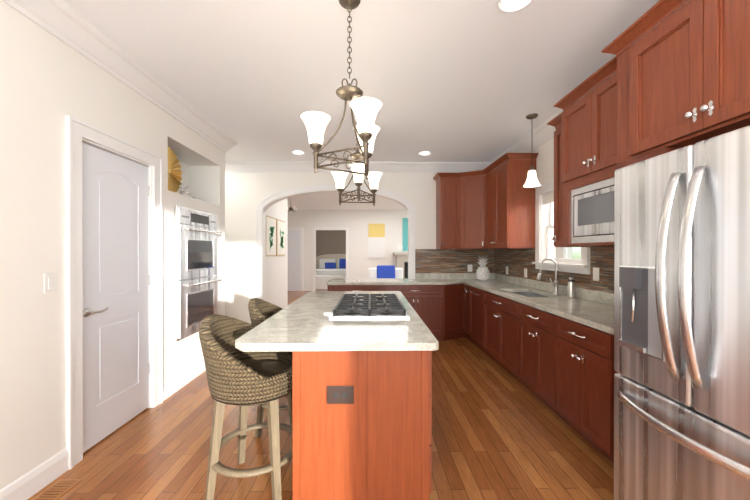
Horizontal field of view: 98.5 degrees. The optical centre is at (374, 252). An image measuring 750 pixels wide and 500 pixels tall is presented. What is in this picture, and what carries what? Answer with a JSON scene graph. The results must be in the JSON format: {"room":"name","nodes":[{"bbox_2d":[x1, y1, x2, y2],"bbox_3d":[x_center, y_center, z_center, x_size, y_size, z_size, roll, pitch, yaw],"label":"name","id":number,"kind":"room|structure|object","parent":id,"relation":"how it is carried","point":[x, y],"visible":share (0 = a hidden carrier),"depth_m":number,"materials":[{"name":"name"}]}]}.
{"room":"kitchen","nodes":[
{"label":"kitchen","id":0,"kind":"room"},
{"bbox_2d":[0,0,224,489],"bbox_3d":[-2.193,-0.049,1.305,0.500,2.850,5.945,0,0,-1],"label":"wall","id":1,"kind":"structure","parent":0,"point":[49,82],"depth_m":1.92,"materials":[{"name":"white paint"}]},
{"bbox_2d":[0,448,68,499],"bbox_3d":[-1.919,1.309,0.193,0.016,0.140,3.705,0,0,-1],"label":"baseboard","id":2,"kind":"structure","parent":1,"relation":"attached to","point":[30,483],"depth_m":1.85,"materials":[{"name":"white wood"}]},
{"bbox_2d":[44,273,55,292],"bbox_3d":[-1.947,0.184,1.941,0.010,0.116,0.072,0,0,-1],"label":"light switch","id":3,"kind":"object","parent":1,"relation":"attached to","point":[49,282],"visible":1,"depth_m":1.94,"materials":[{"name":"white plastic"}]},
{"bbox_2d":[65,116,162,469],"bbox_3d":[-2.006,0.255,2.499,0.147,2.237,0.915,0,0,-1],"label":"door frame","id":4,"kind":"structure","parent":1,"relation":"attached to","point":[78,132],"depth_m":2.13,"materials":[{"name":"white wood"}]},
{"bbox_2d":[82,142,149,452],"bbox_3d":[-1.972,0.307,2.508,0.097,2.108,0.701,0,0,-1],"label":"door","id":5,"kind":"structure","parent":1,"relation":"in","point":[116,276],"depth_m":2.46,"materials":[{"name":"white wood"}]},
{"bbox_2d":[2,0,237,151],"bbox_3d":[-1.885,-1.394,1.365,0.118,0.160,6.063,0,0,-1],"label":"crown molding","id":6,"kind":"structure","parent":1,"relation":"attached to","point":[64,22],"depth_m":2.33,"materials":[{"name":"white wood"}]},
{"bbox_2d":[168,147,181,191],"bbox_3d":[-2.101,-0.832,3.278,0.040,0.480,0.480,0,0,-1],"label":"decorative plate","id":7,"kind":"object","parent":1,"relation":"on","point":[174,175],"visible":0.4,"depth_m":3.38,"materials":[{"name":"gold metal"}]},
{"bbox_2d":[163,359,205,400],"bbox_3d":[-1.968,1.300,3.630,0.016,0.140,1.341,0,0,-1],"label":"baseboard","id":8,"kind":"structure","parent":1,"relation":"attached to","point":[169,388],"depth_m":3.29,"materials":[{"name":"white"}]},
{"bbox_2d":[177,183,206,201],"bbox_3d":[-2.143,-0.673,3.714,0.219,0.161,0.396,0,0,-1],"label":"plant","id":9,"kind":"object","parent":1,"relation":"on","point":[181,190],"visible":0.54,"depth_m":3.59,"materials":[{"name":"grey"}]},
{"bbox_2d":[175,205,221,341],"bbox_3d":[-2.160,0.207,3.594,0.591,1.342,0.827,0,0,-1],"label":"double wall oven","id":10,"kind":"object","parent":1,"relation":"in","point":[196,267],"visible":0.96,"depth_m":3.46,"materials":[{"name":"silver metal"}]},
{"bbox_2d":[266,198,287,308],"bbox_3d":[-2.046,-0.063,6.436,0.150,2.850,1.800,0,0,-1],"label":"wall","id":11,"kind":"structure","parent":0,"point":[276,280],"depth_m":6.61,"materials":[{"name":"white paint"}]},
{"bbox_2d":[266,215,275,255],"bbox_3d":[-1.953,-0.297,6.066,0.024,0.740,0.620,0,0,-1],"label":"picture","id":12,"kind":"object","parent":11,"relation":"attached to","point":[270,236],"visible":0.98,"depth_m":6.01,"materials":[{"name":"beige paper"}]},
{"bbox_2d":[276,219,284,255],"bbox_3d":[-1.963,-0.299,6.756,0.024,0.740,0.620,0,0,-1],"label":"picture","id":13,"kind":"object","parent":11,"relation":"attached to","point":[280,237],"visible":1,"depth_m":6.68,"materials":[{"name":"beige paper"}]},
{"bbox_2d":[27,289,613,499],"bbox_3d":[-0.543,1.412,6.611,8.200,0.100,17.100,0,0,-1],"label":"floor","id":14,"kind":"structure","parent":0,"point":[499,432],"depth_m":2.24,"materials":[{"name":"brown wood"}]},
{"bbox_2d":[32,479,81,499],"bbox_3d":[-1.832,1.372,1.792,0.135,0.006,0.320,0,0,-1],"label":"floor vent","id":15,"kind":"object","parent":14,"relation":"in","point":[58,489],"visible":1,"depth_m":1.87,"materials":[{"name":"brown wood"}]},
{"bbox_2d":[199,315,291,499],"bbox_3d":[-0.723,0.874,1.916,0.569,1.006,0.562,0,0,3],"label":"stool","id":16,"kind":"object","parent":14,"relation":"on","point":[243,380],"visible":0.9,"depth_m":1.74,"materials":[{"name":"beige wicker"}]},
{"bbox_2d":[248,298,291,437],"bbox_3d":[-0.723,0.872,2.615,0.569,1.006,0.562,0,0,-4],"label":"stool","id":17,"kind":"object","parent":14,"relation":"on","point":[260,311],"visible":0.08,"depth_m":2.43,"materials":[{"name":"brown wicker"}]},
{"bbox_2d":[316,254,345,288],"bbox_3d":[-1.637,0.708,13.279,2.000,1.270,2.870,0,0,-1],"label":"bed","id":18,"kind":"object","parent":14,"relation":"on","point":[329,266],"visible":0.42,"depth_m":13.86,"materials":[{"name":"white fabric"}]},
{"bbox_2d":[327,285,390,290],"bbox_3d":[-0.241,0.929,5.142,0.962,0.875,0.540,0,0,-1],"label":"base cabinet","id":19,"kind":"object","parent":14,"relation":"on","point":[329,287],"depth_m":4.88,"materials":[{"name":"brown wood"}]},
{"bbox_2d":[287,347,438,499],"bbox_3d":[-0.062,0.935,2.703,0.750,0.874,2.106,0,0,-1],"label":"kitchen island","id":20,"kind":"object","parent":14,"relation":"on","point":[361,395],"depth_m":1.66,"materials":[{"name":"brown wood"}]},
{"bbox_2d":[235,291,438,350],"bbox_3d":[-0.217,0.477,2.715,1.060,0.041,2.156,0,0,-1],"label":"island countertop","id":21,"kind":"structure","parent":20,"relation":"on","point":[317,318],"depth_m":2.03,"materials":[{"name":"beige stone"}]},
{"bbox_2d":[324,294,408,318],"bbox_3d":[-0.075,0.430,2.704,0.615,0.054,0.920,0,0,-1],"label":"cooktop","id":22,"kind":"object","parent":21,"relation":"in","point":[369,306],"depth_m":2.48,"materials":[{"name":"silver metal"}]},
{"bbox_2d":[369,265,402,277],"bbox_3d":[0.303,0.855,8.646,0.950,1.001,0.950,0,0,-1],"label":"armchair","id":23,"kind":"object","parent":14,"relation":"on","point":[385,271],"visible":0.31,"depth_m":8.75,"materials":[{"name":"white fabric"}]},
{"bbox_2d":[393,244,407,277],"bbox_3d":[1.544,0.534,11.127,1.820,1.630,0.517,0,0,-1],"label":"fireplace","id":24,"kind":"object","parent":14,"relation":"on","point":[401,259],"visible":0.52,"depth_m":10.93,"materials":[{"name":"beige stone"}]},
{"bbox_2d":[391,285,438,340],"bbox_3d":[0.612,0.928,5.154,0.993,0.875,0.540,0,0,-1],"label":"base cabinet","id":25,"kind":"object","parent":14,"relation":"on","point":[424,299],"depth_m":4.90,"materials":[{"name":"brown wood"}]},
{"bbox_2d":[439,283,466,340],"bbox_3d":[1.506,0.929,5.143,1.040,0.875,0.588,0,0,-1],"label":"base cabinet","id":26,"kind":"object","parent":14,"relation":"on","point":[452,297],"depth_m":5.01,"materials":[{"name":"brown wood"}]},
{"bbox_2d":[326,273,465,284],"bbox_3d":[0.322,0.421,5.225,2.130,0.140,0.710,0,0,-1],"label":"countertop","id":27,"kind":"structure","parent":26,"relation":"on","point":[420,278],"depth_m":5.18,"materials":[{"name":"stone"}]},
{"bbox_2d":[471,286,514,358],"bbox_3d":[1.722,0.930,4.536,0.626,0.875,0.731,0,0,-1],"label":"base cabinet","id":28,"kind":"object","parent":14,"relation":"on","point":[492,315],"depth_m":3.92,"materials":[{"name":"brown wood"}]},
{"bbox_2d":[515,301,546,404],"bbox_3d":[1.748,0.935,2.918,0.620,0.875,0.777,0,0,-1],"label":"base cabinet","id":29,"kind":"object","parent":14,"relation":"on","point":[530,322],"depth_m":2.97,"materials":[{"name":"brown wood"}]},
{"bbox_2d":[547,312,610,460],"bbox_3d":[1.757,0.936,2.298,0.620,0.875,0.711,0,0,-1],"label":"base cabinet","id":30,"kind":"object","parent":14,"relation":"on","point":[562,368],"depth_m":2.28,"materials":[{"name":"brown wood"}]},
{"bbox_2d":[466,273,613,334],"bbox_3d":[1.728,0.425,3.689,0.638,0.140,3.498,0,0,-1],"label":"countertop","id":31,"kind":"structure","parent":30,"relation":"on","point":[592,308],"depth_m":3.07,"materials":[{"name":"stone"}]},
{"bbox_2d":[476,256,489,280],"bbox_3d":[1.737,0.251,5.210,0.224,0.398,0.216,0,0,-1],"label":"decor","id":32,"kind":"object","parent":31,"relation":"on","point":[482,272],"visible":1,"depth_m":5.16,"materials":[{"name":"white ceramic"}]},
{"bbox_2d":[512,258,559,296],"bbox_3d":[1.767,0.372,3.660,0.439,0.626,0.764,0,0,-1],"label":"sink","id":33,"kind":"object","parent":31,"relation":"in","point":[531,294],"visible":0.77,"depth_m":3.49,"materials":[{"name":"silver metal"}]},
{"bbox_2d":[567,277,575,297],"bbox_3d":[1.980,0.353,3.263,0.076,0.205,0.076,0,0,-1],"label":"soap dispenser","id":34,"kind":"object","parent":31,"relation":"on","point":[571,290],"visible":1,"depth_m":3.24,"materials":[{"name":"silver metal"}]},
{"bbox_2d":[611,147,681,463],"bbox_3d":[1.760,0.425,1.777,0.628,1.900,0.325,0,0,-1],"label":"tall cabinet","id":35,"kind":"object","parent":14,"relation":"on","point":[667,149],"depth_m":1.99,"materials":[{"name":"brown wood"}]},
{"bbox_2d":[614,125,749,499],"bbox_3d":[1.584,0.486,1.210,0.992,1.780,0.764,0,0,-1],"label":"refrigerator","id":36,"kind":"object","parent":14,"relation":"on","point":[682,322],"visible":1,"depth_m":1.21,"materials":[{"name":"silver metal"}]},
{"bbox_2d":[316,230,345,256],"bbox_3d":[-1.659,-0.086,14.817,4.900,2.850,0.150,0,0,-1],"label":"wall","id":37,"kind":"structure","parent":0,"point":[330,241],"depth_m":14.73,"materials":[{"name":"brown paint"}]},
{"bbox_2d":[288,209,407,290],"bbox_3d":[-0.611,-0.076,11.431,7.900,2.850,0.150,0,0,-1],"label":"wall","id":38,"kind":"structure","parent":0,"point":[356,222],"depth_m":11.36,"materials":[{"name":"white paint"}]},
{"bbox_2d":[288,227,348,290],"bbox_3d":[-2.145,0.239,11.318,2.430,2.220,0.035,0,0,-1],"label":"door frame","id":39,"kind":"structure","parent":38,"relation":"attached to","point":[295,258],"depth_m":11.29,"materials":[{"name":"white"}]},
{"bbox_2d":[368,223,384,257],"bbox_3d":[0.055,-0.401,11.341,0.590,1.220,0.042,0,0,-1],"label":"picture","id":40,"kind":"object","parent":38,"relation":"attached to","point":[376,240],"visible":0.93,"depth_m":11.32,"materials":[{"name":"white"}]},
{"bbox_2d":[403,218,407,250],"bbox_3d":[1.110,-0.626,11.358,0.280,1.150,0.037,0,0,-1],"label":"picture","id":41,"kind":"object","parent":38,"relation":"attached to","point":[405,234],"visible":0.57,"depth_m":11.34,"materials":[{"name":"teal"}]},
{"bbox_2d":[225,173,486,323],"bbox_3d":[-0.639,-0.060,5.480,5.675,2.850,0.150,0,0,-1],"label":"wall","id":42,"kind":"structure","parent":0,"point":[246,194],"depth_m":5.39,"materials":[{"name":"white paint"}]},
{"bbox_2d":[256,184,414,300],"bbox_3d":[-0.651,0.117,5.467,2.644,2.495,0.178,0,0,-1],"label":"trim","id":43,"kind":"structure","parent":42,"relation":"attached to","point":[265,204],"depth_m":5.39,"materials":[{"name":"white"}]},
{"bbox_2d":[225,161,489,172],"bbox_3d":[-0.715,-1.405,5.342,5.220,0.160,0.118,0,0,-1],"label":"crown molding","id":44,"kind":"structure","parent":42,"relation":"attached to","point":[230,166],"depth_m":5.34,"materials":[{"name":"white wood"}]},
{"bbox_2d":[436,173,456,247],"bbox_3d":[1.215,-0.650,5.239,0.376,1.190,0.378,0,0,-1],"label":"upper cabinet","id":45,"kind":"object","parent":42,"relation":"attached to","point":[446,206],"depth_m":5.09,"materials":[{"name":"brown wood"}]},
{"bbox_2d":[415,249,494,272],"bbox_3d":[1.334,0.148,5.429,1.320,0.404,0.007,0,0,-1],"label":"tile backsplash","id":46,"kind":"structure","parent":42,"relation":"attached to","point":[426,260],"depth_m":5.42,"materials":[{"name":"tile"}]},
{"bbox_2d":[457,170,480,247],"bbox_3d":[1.658,-0.649,5.144,0.737,1.190,0.580,0,0,-1],"label":"upper cabinet","id":47,"kind":"object","parent":42,"relation":"attached to","point":[468,183],"depth_m":5.03,"materials":[{"name":"brown wood"}]},
{"bbox_2d":[62,0,688,209],"bbox_3d":[-0.543,-1.538,6.603,8.200,0.100,17.100,0,0,-1],"label":"ceiling","id":48,"kind":"structure","parent":0,"point":[458,80],"depth_m":2.53,"materials":[{"name":"white paint"}]},
{"bbox_2d":[292,150,304,154],"bbox_3d":[-1.137,-1.477,4.784,0.190,0.012,0.190,0,0,-1],"label":"recessed light","id":49,"kind":"object","parent":48,"relation":"in","point":[297,152],"visible":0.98,"depth_m":4.79,"materials":[{"name":"white"}]},
{"bbox_2d":[301,0,381,179],"bbox_3d":[-0.198,-0.969,1.889,0.467,1.013,0.512,0,0,-1],"label":"chandelier","id":50,"kind":"object","parent":48,"relation":"hanging from","point":[365,128],"visible":1,"depth_m":1.84,"materials":[{"name":"white glass"}]},
{"bbox_2d":[331,120,381,205],"bbox_3d":[-0.176,-0.972,3.098,0.511,1.013,0.480,0,0,-1],"label":"chandelier","id":51,"kind":"object","parent":48,"relation":"hanging from","point":[340,178],"visible":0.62,"depth_m":3.17,"materials":[{"name":"white glass"}]},
{"bbox_2d":[418,151,430,155],"bbox_3d":[0.743,-1.477,4.831,0.190,0.012,0.190,0,0,-1],"label":"recessed light","id":52,"kind":"object","parent":48,"relation":"in","point":[424,153],"visible":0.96,"depth_m":4.84,"materials":[{"name":"white"}]},
{"bbox_2d":[498,0,530,11],"bbox_3d":[0.814,-1.469,1.872,0.190,0.012,0.190,0,0,-1],"label":"recessed light","id":53,"kind":"object","parent":48,"relation":"in","point":[509,5],"visible":0.96,"depth_m":1.92,"materials":[{"name":"white"}]},
{"bbox_2d":[523,113,540,187],"bbox_3d":[1.701,-1.100,3.505,0.176,0.760,0.176,0,0,-1],"label":"pendant light","id":54,"kind":"object","parent":48,"relation":"hanging from","point":[532,180],"visible":1,"depth_m":3.47,"materials":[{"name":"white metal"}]},
{"bbox_2d":[525,137,589,274],"bbox_3d":[2.160,-0.051,1.995,0.175,2.850,7.200,0,0,-1],"label":"wall","id":55,"kind":"structure","parent":0,"point":[545,165],"depth_m":3.86,"materials":[{"name":"white paint"}]},
{"bbox_2d":[481,160,496,247],"bbox_3d":[1.827,-0.648,4.696,0.412,1.190,0.505,0,0,-1],"label":"upper cabinet","id":56,"kind":"object","parent":55,"relation":"attached to","point":[489,181],"depth_m":4.73,"materials":[{"name":"brown wood"}]},
{"bbox_2d":[497,153,536,247],"bbox_3d":[1.853,-0.647,4.327,0.370,1.190,0.475,0,0,-1],"label":"upper cabinet","id":57,"kind":"object","parent":55,"relation":"attached to","point":[515,202],"depth_m":4.09,"materials":[{"name":"brown wood"}]},
{"bbox_2d":[490,72,616,163],"bbox_3d":[2.015,-1.395,1.914,0.118,0.160,7.050,0,0,-1],"label":"crown molding","id":58,"kind":"structure","parent":55,"relation":"attached to","point":[545,132],"depth_m":4.00,"materials":[{"name":"white wood"}]},
{"bbox_2d":[495,247,613,293],"bbox_3d":[2.044,0.153,3.693,0.007,0.404,3.498,0,0,-1],"label":"tile backsplash","id":59,"kind":"structure","parent":55,"relation":"attached to","point":[516,262],"depth_m":3.52,"materials":[{"name":"tile"}]},
{"bbox_2d":[593,267,598,280],"bbox_3d":[2.046,0.202,2.994,0.006,0.120,0.080,0,0,-1],"label":"electrical outlet plate","id":60,"kind":"object","parent":59,"relation":"attached to","point":[595,274],"depth_m":2.99,"materials":[{"name":"white plastic"}]},
{"bbox_2d":[532,180,589,273],"bbox_3d":[2.105,-0.305,3.593,0.230,1.030,0.996,0,0,-1],"label":"kitchen window","id":61,"kind":"structure","parent":55,"relation":"in","point":[544,219],"depth_m":3.93,"materials":[{"name":"white"}]},
{"bbox_2d":[551,117,613,246],"bbox_3d":[1.874,-0.643,2.869,0.370,1.190,0.380,0,0,-1],"label":"upper cabinet","id":62,"kind":"object","parent":55,"relation":"attached to","point":[561,238],"depth_m":2.95,"materials":[{"name":"brown wood"}]},
{"bbox_2d":[557,68,614,191],"bbox_3d":[1.804,-0.882,2.308,0.525,0.710,0.740,0,0,-1],"label":"upper cabinet","id":63,"kind":"object","parent":55,"relation":"attached to","point":[579,123],"depth_m":2.43,"materials":[{"name":"brown wood"}]},
{"bbox_2d":[570,177,614,243],"bbox_3d":[1.780,-0.283,2.291,0.408,0.427,0.631,0,0,-1],"label":"microwave","id":64,"kind":"object","parent":63,"relation":"attached to","point":[591,213],"visible":0.4,"depth_m":2.34,"materials":[{"name":"silver metal"}]},
{"bbox_2d":[601,0,749,171],"bbox_3d":[1.753,-0.879,1.493,0.650,0.710,1.012,0,0,-1],"label":"upper cabinet","id":65,"kind":"object","parent":55,"relation":"attached to","point":[680,77],"depth_m":1.55,"materials":[{"name":"brown wood"}]},
{"bbox_2d":[555,247,571,258],"bbox_3d":[3.306,-0.069,8.511,0.150,2.850,5.800,0,0,-1],"label":"wall","id":66,"kind":"structure","parent":0,"point":[559,252],"depth_m":5.64,"materials":[{"name":"white paint"}]},
{"label":"outside","id":67,"kind":"structure","parent":0,"visible":0},
{"bbox_2d":[572,247,580,258],"bbox_3d":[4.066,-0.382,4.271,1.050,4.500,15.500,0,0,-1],"label":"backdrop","id":68,"kind":"structure","parent":67,"point":[576,252],"depth_m":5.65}
]}

